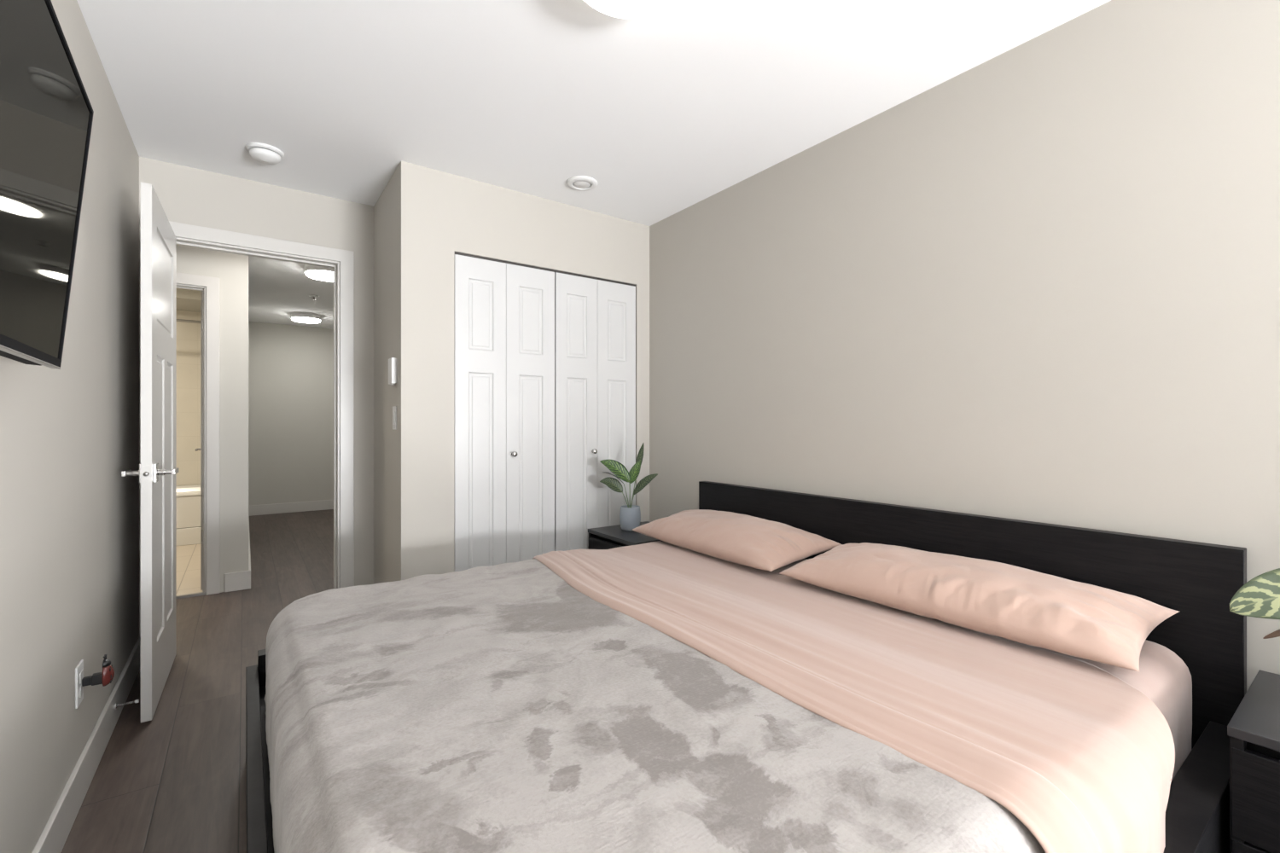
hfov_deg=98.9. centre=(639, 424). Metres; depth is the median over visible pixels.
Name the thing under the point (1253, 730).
nightstand
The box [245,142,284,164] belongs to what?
smoke detector
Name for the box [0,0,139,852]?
wall
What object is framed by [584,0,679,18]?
ceiling lamp
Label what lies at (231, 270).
wall
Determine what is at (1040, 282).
wall
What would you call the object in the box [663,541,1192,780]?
mattress
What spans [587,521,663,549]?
nightstand
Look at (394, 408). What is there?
light switch
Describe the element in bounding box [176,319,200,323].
shower rod
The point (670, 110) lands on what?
ceiling
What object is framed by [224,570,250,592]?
baseboard
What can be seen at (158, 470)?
door
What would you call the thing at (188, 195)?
wall
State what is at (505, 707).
blanket
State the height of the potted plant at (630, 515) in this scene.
0.500 m
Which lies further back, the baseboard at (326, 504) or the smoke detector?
the baseboard at (326, 504)
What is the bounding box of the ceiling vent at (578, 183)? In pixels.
[566,175,597,191]
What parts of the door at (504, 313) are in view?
panel, knob, panel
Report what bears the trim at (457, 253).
attached to the wall at (440, 214)
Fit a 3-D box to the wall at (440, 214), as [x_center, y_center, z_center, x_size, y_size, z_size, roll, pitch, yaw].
[-0.569,-0.067,3.098,1.487,2.393,0.090,0,0,-36]
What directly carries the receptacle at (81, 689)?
attached to the wall outlet at (79, 669)
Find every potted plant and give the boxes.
[599,442,657,531]
[1229,568,1279,639]
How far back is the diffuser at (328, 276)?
4.36 m
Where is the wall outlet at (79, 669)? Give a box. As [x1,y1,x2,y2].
[75,659,83,709]
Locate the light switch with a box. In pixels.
[392,406,396,430]
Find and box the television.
[0,0,93,369]
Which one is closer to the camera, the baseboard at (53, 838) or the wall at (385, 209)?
the baseboard at (53, 838)
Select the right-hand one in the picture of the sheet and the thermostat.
the sheet
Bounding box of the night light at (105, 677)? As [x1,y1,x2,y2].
[81,654,114,686]
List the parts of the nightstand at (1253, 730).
drawer, drawer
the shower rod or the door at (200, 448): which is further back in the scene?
the shower rod
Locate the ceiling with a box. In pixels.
[76,0,1111,329]
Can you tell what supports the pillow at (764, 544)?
on the mattress
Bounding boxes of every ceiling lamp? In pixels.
[290,312,320,323]
[304,264,333,281]
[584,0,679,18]
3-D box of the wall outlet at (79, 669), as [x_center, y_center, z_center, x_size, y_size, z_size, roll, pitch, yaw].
[-1.682,0.780,1.645,0.009,0.120,0.076,0,0,-36]
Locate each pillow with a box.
[631,509,842,571]
[779,542,1179,671]
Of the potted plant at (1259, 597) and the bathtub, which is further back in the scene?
the bathtub
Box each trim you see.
[168,221,354,587]
[176,273,219,595]
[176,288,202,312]
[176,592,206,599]
[454,251,635,286]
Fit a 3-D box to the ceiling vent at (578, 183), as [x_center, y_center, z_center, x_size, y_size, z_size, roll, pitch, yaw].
[-0.303,-1.255,2.864,0.160,0.016,0.160,0,0,-36]
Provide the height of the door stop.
0.022 m
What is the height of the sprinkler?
0.037 m
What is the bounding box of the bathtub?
[176,484,200,546]
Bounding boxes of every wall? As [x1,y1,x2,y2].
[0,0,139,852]
[139,157,373,637]
[176,245,248,593]
[176,310,200,485]
[248,321,333,506]
[373,168,396,583]
[396,160,649,581]
[649,0,1279,691]
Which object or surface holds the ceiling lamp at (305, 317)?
attached to the ceiling
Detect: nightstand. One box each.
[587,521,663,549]
[1227,669,1279,852]
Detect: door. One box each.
[121,182,178,722]
[195,291,202,590]
[454,254,554,571]
[554,272,635,551]
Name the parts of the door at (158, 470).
lever, handle, latch plate, handle, lever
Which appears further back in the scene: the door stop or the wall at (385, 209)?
the wall at (385, 209)
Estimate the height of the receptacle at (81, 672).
0.030 m
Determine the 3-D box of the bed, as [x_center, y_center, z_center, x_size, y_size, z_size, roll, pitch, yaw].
[0.117,0.724,1.617,2.075,0.813,2.057,0,0,-36]
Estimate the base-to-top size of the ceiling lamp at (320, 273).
0.080 m
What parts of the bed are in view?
footboard, rail, headboard, rail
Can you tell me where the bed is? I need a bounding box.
[245,481,1246,852]
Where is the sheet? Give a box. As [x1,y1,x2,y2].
[531,541,1175,852]
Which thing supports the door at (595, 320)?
in the wall at (440, 214)
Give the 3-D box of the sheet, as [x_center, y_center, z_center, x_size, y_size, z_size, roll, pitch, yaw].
[0.315,0.692,1.746,0.766,0.305,2.005,0,0,-36]
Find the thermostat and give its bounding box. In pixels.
[388,357,396,385]
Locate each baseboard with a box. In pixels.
[31,636,140,852]
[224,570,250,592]
[248,500,333,516]
[248,516,250,570]
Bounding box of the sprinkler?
[308,294,318,299]
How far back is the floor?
2.07 m
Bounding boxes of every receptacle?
[79,669,83,683]
[79,685,83,698]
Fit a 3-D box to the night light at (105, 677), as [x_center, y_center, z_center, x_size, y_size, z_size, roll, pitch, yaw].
[-1.652,0.756,1.671,0.070,0.095,0.048,0,0,-36]
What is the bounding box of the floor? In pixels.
[61,509,333,852]
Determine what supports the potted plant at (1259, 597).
on the nightstand at (1253, 730)
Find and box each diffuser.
[290,317,320,323]
[305,270,333,281]
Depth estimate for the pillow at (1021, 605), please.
1.51 m
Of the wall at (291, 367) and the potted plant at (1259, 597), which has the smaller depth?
the potted plant at (1259, 597)
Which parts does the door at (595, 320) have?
panel, knob, panel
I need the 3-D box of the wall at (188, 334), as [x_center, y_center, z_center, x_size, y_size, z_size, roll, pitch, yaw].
[-5.010,-0.067,5.511,1.520,2.393,0.100,0,0,-36]
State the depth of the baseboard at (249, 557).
4.32 m
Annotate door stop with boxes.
[114,699,139,709]
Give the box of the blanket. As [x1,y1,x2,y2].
[264,558,1045,852]
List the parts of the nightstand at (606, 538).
drawer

